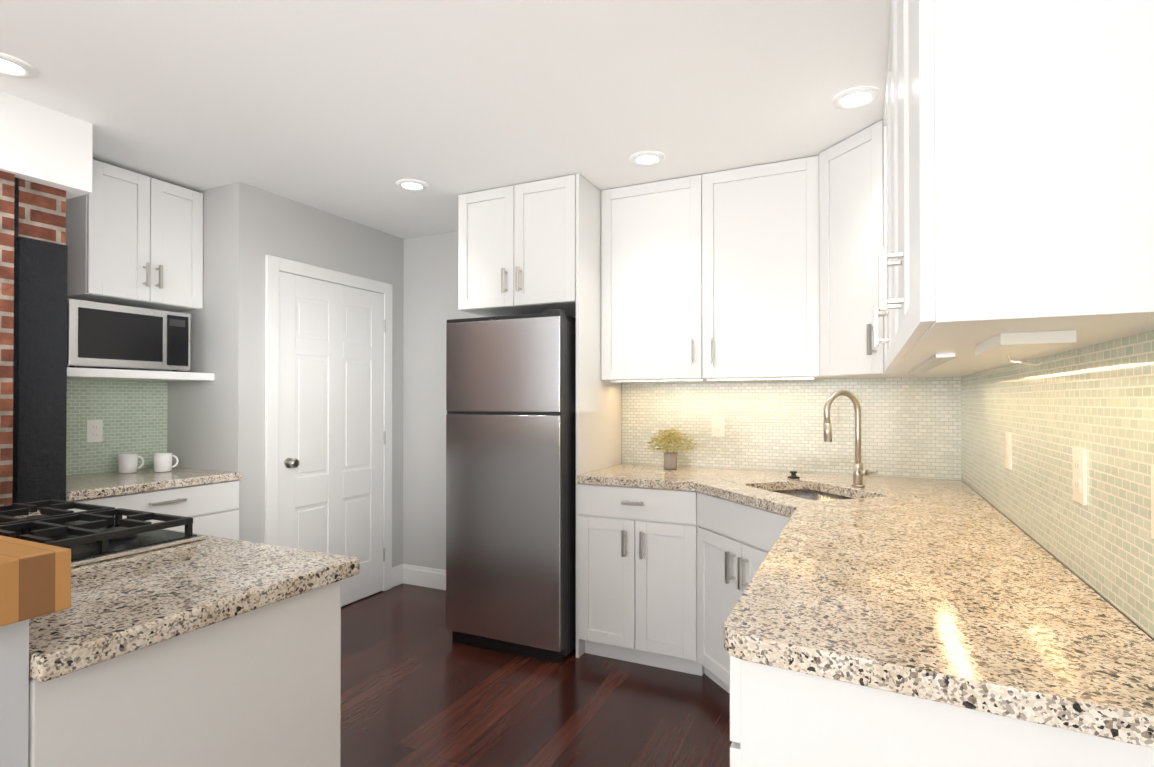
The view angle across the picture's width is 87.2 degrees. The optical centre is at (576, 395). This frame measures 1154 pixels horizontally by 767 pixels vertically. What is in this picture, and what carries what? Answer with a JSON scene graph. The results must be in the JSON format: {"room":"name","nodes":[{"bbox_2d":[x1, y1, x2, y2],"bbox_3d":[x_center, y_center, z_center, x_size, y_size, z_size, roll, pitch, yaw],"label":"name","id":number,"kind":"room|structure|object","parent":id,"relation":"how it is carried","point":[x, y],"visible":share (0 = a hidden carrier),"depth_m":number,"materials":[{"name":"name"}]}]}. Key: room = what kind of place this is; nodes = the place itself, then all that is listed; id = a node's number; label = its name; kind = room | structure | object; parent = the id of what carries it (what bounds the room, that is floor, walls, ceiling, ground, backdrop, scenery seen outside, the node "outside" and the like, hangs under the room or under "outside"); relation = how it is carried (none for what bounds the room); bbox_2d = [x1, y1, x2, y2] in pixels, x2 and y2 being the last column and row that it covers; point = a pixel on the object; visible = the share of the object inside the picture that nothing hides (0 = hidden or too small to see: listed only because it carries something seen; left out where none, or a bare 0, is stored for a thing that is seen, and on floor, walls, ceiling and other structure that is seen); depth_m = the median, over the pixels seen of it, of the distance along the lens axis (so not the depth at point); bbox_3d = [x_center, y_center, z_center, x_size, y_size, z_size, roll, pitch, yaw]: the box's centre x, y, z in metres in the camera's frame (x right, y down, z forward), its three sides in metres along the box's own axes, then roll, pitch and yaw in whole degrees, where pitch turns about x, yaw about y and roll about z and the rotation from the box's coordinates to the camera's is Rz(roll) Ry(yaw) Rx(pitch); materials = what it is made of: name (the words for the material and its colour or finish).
{"room":"kitchen","nodes":[
{"label":"kitchen","id":0,"kind":"room"},
{"bbox_2d":[0,171,14,504],"bbox_3d":[-2.824,0.234,2.045,0.940,2.180,1.075,0,0,25],"label":"brick wall","id":1,"kind":"structure","parent":0,"point":[7,184],"depth_m":2.31,"materials":[{"name":"red brick"}]},
{"bbox_2d":[12,177,18,502],"bbox_3d":[-2.194,0.236,2.364,0.003,2.180,0.013,0,0,25],"label":"trim","id":2,"kind":"structure","parent":1,"relation":"attached to","point":[15,341],"depth_m":2.37,"materials":[{"name":"grey paint"}]},
{"bbox_2d":[17,236,67,509],"bbox_3d":[-2.153,0.352,2.438,0.014,1.950,0.157,0,0,25],"label":"wall panel","id":3,"kind":"object","parent":1,"relation":"attached to","point":[42,377],"depth_m":2.43,"materials":[{"name":"grey"}]},
{"bbox_2d":[0,619,28,766],"bbox_3d":[-1.676,0.824,1.226,1.827,0.988,0.150,0,0,25],"label":"wall","id":4,"kind":"structure","parent":0,"point":[14,682],"depth_m":0.89,"materials":[{"name":"white paint"}]},
{"bbox_2d":[0,535,70,626],"bbox_3d":[-1.679,0.282,1.187,1.857,0.092,0.310,0,0,25],"label":"bar","id":5,"kind":"object","parent":4,"relation":"on","point":[35,579],"visible":1,"depth_m":0.89,"materials":[{"name":"brown wood"}]},
{"bbox_2d":[19,179,65,244],"bbox_3d":[-2.568,0.238,2.629,0.900,2.180,0.170,0,0,25],"label":"brick wall","id":6,"kind":"structure","parent":0,"point":[42,212],"depth_m":2.45,"materials":[{"name":"red brick"}]},
{"bbox_2d":[167,182,403,606],"bbox_3d":[-1.928,0.103,3.976,0.900,2.470,1.270,0,0,25],"label":"wall","id":7,"kind":"structure","parent":0,"point":[218,423],"depth_m":3.33,"materials":[{"name":"grey paint"}]},
{"bbox_2d":[264,254,392,605],"bbox_3d":[-1.479,0.279,3.772,0.081,2.115,0.980,0,0,25],"label":"door","id":8,"kind":"structure","parent":7,"relation":"attached to","point":[328,416],"depth_m":3.75,"materials":[{"name":"white wood"}]},
{"bbox_2d":[0,0,890,238],"bbox_3d":[-1.468,-1.205,0.760,4.500,0.100,7.100,0,0,25],"label":"ceiling","id":9,"kind":"structure","parent":0,"point":[354,110],"depth_m":2.25,"materials":[{"name":"white paint"}]},
{"bbox_2d":[0,53,34,77],"bbox_3d":[-1.978,-1.139,2.087,0.168,0.012,0.168,0,0,25],"label":"recessed light","id":10,"kind":"object","parent":9,"relation":"in","point":[11,66],"visible":0.98,"depth_m":2.10,"materials":[{"name":"white paint"}]},
{"bbox_2d":[0,91,92,199],"bbox_3d":[-3.530,-1.012,0.532,0.970,0.290,4.920,0,0,25],"label":"soffit","id":11,"kind":"structure","parent":9,"relation":"attached to","point":[40,144],"depth_m":2.40,"materials":[{"name":"white paint"}]},
{"bbox_2d":[396,179,427,190],"bbox_3d":[-0.887,-1.131,3.263,0.168,0.012,0.168,0,0,25],"label":"recessed light","id":12,"kind":"object","parent":9,"relation":"in","point":[411,184],"visible":1,"depth_m":3.25,"materials":[{"name":"white paint"}]},
{"bbox_2d":[630,151,664,165],"bbox_3d":[0.336,-1.133,2.902,0.168,0.012,0.168,0,0,25],"label":"recessed light","id":13,"kind":"object","parent":9,"relation":"in","point":[646,158],"visible":0.98,"depth_m":2.89,"materials":[{"name":"white paint"}]},
{"bbox_2d":[832,86,879,109],"bbox_3d":[1.068,-1.138,2.322,0.168,0.012,0.168,0,0,25],"label":"recessed light","id":14,"kind":"object","parent":9,"relation":"in","point":[856,97],"visible":1,"depth_m":2.31,"materials":[{"name":"white paint"}]},
{"bbox_2d":[340,583,731,766],"bbox_3d":[-1.468,1.365,0.742,4.500,0.100,7.100,0,0,25],"label":"floor","id":15,"kind":"structure","parent":0,"point":[420,687],"depth_m":2.61,"materials":[{"name":"brown wood"}]},
{"bbox_2d":[67,480,238,539],"bbox_3d":[-2.206,0.886,2.973,0.674,0.889,0.766,0,0,25],"label":"base cabinet","id":16,"kind":"object","parent":15,"relation":"on","point":[211,509],"visible":0.25,"depth_m":2.99,"materials":[{"name":"white wood"}]},
{"bbox_2d":[66,467,240,500],"bbox_3d":[-2.220,0.421,2.982,0.645,0.040,0.766,0,0,25],"label":"countertop","id":17,"kind":"structure","parent":16,"relation":"on","point":[94,485],"depth_m":2.90,"materials":[{"name":"beige stone"}]},
{"bbox_2d":[118,454,143,472],"bbox_3d":[-2.333,0.353,3.168,0.086,0.095,0.113,0,0,25],"label":"mug","id":18,"kind":"object","parent":17,"relation":"on","point":[127,463],"visible":0.98,"depth_m":3.13,"materials":[{"name":"white ceramic"}]},
{"bbox_2d":[153,453,178,471],"bbox_3d":[-2.187,0.353,3.220,0.086,0.095,0.113,0,0,25],"label":"mug","id":19,"kind":"object","parent":17,"relation":"on","point":[162,462],"visible":0.94,"depth_m":3.18,"materials":[{"name":"white ceramic"}]},
{"bbox_2d":[28,584,340,766],"bbox_3d":[-1.514,0.876,1.565,1.827,0.890,0.598,0,0,25],"label":"base cabinet","id":20,"kind":"object","parent":15,"relation":"on","point":[211,651],"depth_m":1.16,"materials":[{"name":"white wood"}]},
{"bbox_2d":[0,504,359,687],"bbox_3d":[-1.494,0.411,1.575,1.857,0.040,0.628,0,0,25],"label":"countertop","id":21,"kind":"structure","parent":20,"relation":"on","point":[128,605],"depth_m":1.20,"materials":[{"name":"beige stone"}]},
{"bbox_2d":[0,499,205,566],"bbox_3d":[-1.462,0.357,1.577,0.760,0.064,0.520,0,0,25],"label":"gas cooktop","id":22,"kind":"object","parent":21,"relation":"in","point":[94,533],"visible":0.92,"depth_m":1.58,"materials":[{"name":"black metal"}]},
{"bbox_2d":[446,309,575,662],"bbox_3d":[-0.244,0.453,3.449,0.693,1.762,0.710,0,0,25],"label":"fridge","id":23,"kind":"object","parent":15,"relation":"on","point":[511,484],"visible":0.92,"depth_m":3.11,"materials":[{"name":"grey metal"}]},
{"bbox_2d":[458,173,621,657],"bbox_3d":[-0.210,0.101,3.498,0.753,2.468,0.651,0,0,25],"label":"surround","id":24,"kind":"object","parent":15,"relation":"on","point":[534,247],"visible":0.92,"depth_m":3.24,"materials":[{"name":"white wood"}]},
{"bbox_2d":[578,483,703,675],"bbox_3d":[0.404,0.888,3.189,0.613,0.889,0.671,0,0,25],"label":"base cabinet","id":25,"kind":"object","parent":15,"relation":"on","point":[637,574],"visible":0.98,"depth_m":2.92,"materials":[{"name":"white wood"}]},
{"bbox_2d":[697,492,790,693],"bbox_3d":[1.089,0.884,2.615,1.122,0.889,1.121,0,0,25],"label":"base cabinet","id":26,"kind":"object","parent":15,"relation":"on","point":[736,541],"visible":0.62,"depth_m":2.60,"materials":[{"name":"white wood"}]},
{"bbox_2d":[577,464,816,488],"bbox_3d":[0.619,0.422,3.101,1.080,0.040,0.637,0,0,25],"label":"countertop","id":27,"kind":"structure","parent":26,"relation":"on","point":[628,475],"depth_m":3.04,"materials":[{"name":"beige stone"}]},
{"bbox_2d":[645,429,697,468],"bbox_3d":[0.518,0.292,3.341,0.300,0.219,0.146,0,0,25],"label":"potted plant","id":28,"kind":"object","parent":27,"relation":"on","point":[670,460],"visible":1,"depth_m":3.32,"materials":[{"name":"beige plant"}]},
{"bbox_2d":[787,471,799,478],"bbox_3d":[1.049,0.382,2.935,0.060,0.034,0.059,0,0,25],"label":"stopper","id":29,"kind":"object","parent":27,"relation":"on","point":[793,475],"visible":1,"depth_m":2.92,"materials":[{"name":"black plastic"}]},
{"bbox_2d":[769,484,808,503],"bbox_3d":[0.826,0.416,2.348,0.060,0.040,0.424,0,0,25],"label":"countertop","id":30,"kind":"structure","parent":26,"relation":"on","point":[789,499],"depth_m":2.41,"materials":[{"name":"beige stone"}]},
{"bbox_2d":[661,473,1153,747],"bbox_3d":[0.795,0.414,2.021,1.125,0.040,2.438,0,0,25],"label":"countertop","id":31,"kind":"structure","parent":26,"relation":"on","point":[960,593],"depth_m":1.08,"materials":[{"name":"beige stone"}]},
{"bbox_2d":[773,489,854,500],"bbox_3d":[0.991,0.529,2.568,0.430,0.178,0.560,0,0,-20],"label":"sink basin","id":32,"kind":"object","parent":31,"relation":"in","point":[811,494],"visible":0.06,"depth_m":2.82,"materials":[{"name":"silver metal"}]},
{"bbox_2d":[823,390,877,486],"bbox_3d":[1.183,0.185,2.620,0.213,0.422,0.162,0,0,25],"label":"faucet","id":33,"kind":"object","parent":31,"relation":"on","point":[859,472],"visible":1,"depth_m":2.63,"materials":[{"name":"silver metal"}]},
{"bbox_2d":[730,655,1153,766],"bbox_3d":[0.674,0.873,1.166,0.627,0.888,0.732,0,0,25],"label":"base cabinet","id":34,"kind":"object","parent":15,"relation":"on","point":[780,717],"visible":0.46,"depth_m":0.86,"materials":[{"name":"white wood"}]},
{"bbox_2d":[403,231,953,569],"bbox_3d":[-0.009,0.102,3.821,4.500,2.470,0.100,0,0,25],"label":"wall","id":35,"kind":"structure","parent":0,"point":[430,294],"depth_m":4.27,"materials":[{"name":"grey paint"}]},
{"bbox_2d":[392,564,445,589],"bbox_3d":[-0.772,1.266,3.418,1.660,0.135,1.270,0,0,25],"label":"baseboard","id":36,"kind":"structure","parent":35,"relation":"attached to","point":[419,576],"depth_m":4.26,"materials":[{"name":"white wood"}]},
{"bbox_2d":[601,156,823,382],"bbox_3d":[0.699,-0.605,3.226,1.123,1.060,0.371,0,0,25],"label":"upper cabinet","id":37,"kind":"object","parent":35,"relation":"attached to","point":[714,276],"visible":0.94,"depth_m":3.08,"materials":[{"name":"painted wood"},{"name":"brushed steel"}]},
{"bbox_2d":[622,377,960,479],"bbox_3d":[1.054,0.158,3.256,1.735,0.490,0.008,0,0,25],"label":"wall tile","id":38,"kind":"structure","parent":35,"relation":"attached to","point":[910,427],"depth_m":3.19,"materials":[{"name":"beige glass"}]},
{"bbox_2d":[712,416,724,436],"bbox_3d":[0.787,0.169,3.374,0.072,0.116,0.008,0,0,25],"label":"electrical outlet","id":39,"kind":"object","parent":38,"relation":"attached to","point":[718,425],"visible":1,"depth_m":3.37,"materials":[{"name":"white plastic"}]},
{"bbox_2d":[964,482,1153,639],"bbox_3d":[0.403,0.073,-0.250,0.100,2.470,6.900,0,0,25],"label":"wall","id":40,"kind":"structure","parent":0,"point":[1074,574],"depth_m":1.31,"materials":[{"name":"grey paint"}]},
{"bbox_2d":[819,120,982,378],"bbox_3d":[1.428,-0.615,2.742,0.610,1.048,0.619,0,0,25],"label":"upper cabinet","id":41,"kind":"object","parent":40,"relation":"attached to","point":[851,205],"depth_m":2.66,"materials":[{"name":"white wood"}]},
{"bbox_2d":[873,0,1153,373],"bbox_3d":[1.014,-0.604,1.618,0.392,1.085,1.790,0,0,25],"label":"upper cabinet","id":42,"kind":"object","parent":40,"relation":"attached to","point":[1019,181],"visible":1,"depth_m":0.83,"materials":[{"name":"painted wood"},{"name":"brushed steel"}]},
{"bbox_2d":[961,330,1153,638],"bbox_3d":[1.308,0.147,1.779,0.008,0.490,2.442,0,0,25],"label":"wall tile","id":43,"kind":"structure","parent":40,"relation":"attached to","point":[1096,401],"depth_m":1.29,"materials":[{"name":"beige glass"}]},
{"bbox_2d":[1005,431,1011,469],"bbox_3d":[1.369,0.173,1.926,0.008,0.116,0.072,0,0,25],"label":"electrical outlet","id":44,"kind":"object","parent":43,"relation":"attached to","point":[1008,450],"visible":1,"depth_m":1.91,"materials":[{"name":"white plastic"}]},
{"bbox_2d":[1072,447,1086,504],"bbox_3d":[1.064,0.169,1.285,0.008,0.116,0.072,0,0,25],"label":"electrical outlet","id":45,"kind":"object","parent":43,"relation":"attached to","point":[1079,457],"visible":1,"depth_m":1.27,"materials":[{"name":"white plastic"}]},
{"bbox_2d":[1151,464,1153,538],"bbox_3d":[0.893,0.166,0.923,0.008,0.116,0.072,0,0,25],"label":"electrical outlet","id":46,"kind":"object","parent":43,"relation":"attached to","point":[1152,500],"visible":1,"depth_m":0.95,"materials":[{"name":"white plastic"}]},
{"bbox_3d":[-2.646,0.097,3.188,0.280,2.470,0.770,0,0,25],"label":"wall","id":47,"kind":"structure","parent":0,"visible":0},
{"bbox_2d":[66,379,167,475],"bbox_3d":[-2.516,0.159,3.125,0.008,0.485,0.770,0,0,25],"label":"wall tile","id":48,"kind":"structure","parent":47,"relation":"attached to","point":[132,415],"depth_m":3.23,"materials":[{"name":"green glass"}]},
{"bbox_2d":[86,419,102,441],"bbox_3d":[-2.500,0.182,3.140,0.008,0.116,0.072,0,0,25],"label":"outlet","id":49,"kind":"object","parent":48,"relation":"attached to","point":[94,430],"visible":1,"depth_m":3.14,"materials":[{"name":"white plastic"}]},
{"bbox_2d":[66,159,202,311],"bbox_3d":[-2.300,-0.798,3.150,0.364,0.640,0.548,0,0,25],"label":"upper cabinet","id":50,"kind":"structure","parent":47,"relation":"attached to","point":[134,239],"depth_m":3.04,"materials":[{"name":"white wood"}]},
{"bbox_2d":[67,367,214,381],"bbox_3d":[-2.321,-0.104,3.034,0.420,0.040,0.766,0,0,25],"label":"shelf","id":51,"kind":"object","parent":47,"relation":"attached to","point":[111,374],"visible":0.67,"depth_m":2.96,"materials":[{"name":"white wood"}]},
{"bbox_2d":[67,298,189,371],"bbox_3d":[-2.327,-0.280,3.033,0.391,0.308,0.540,0,0,25],"label":"microwave","id":52,"kind":"object","parent":51,"relation":"on","point":[105,336],"visible":0.58,"depth_m":2.92,"materials":[{"name":"silver metal"}]}
]}

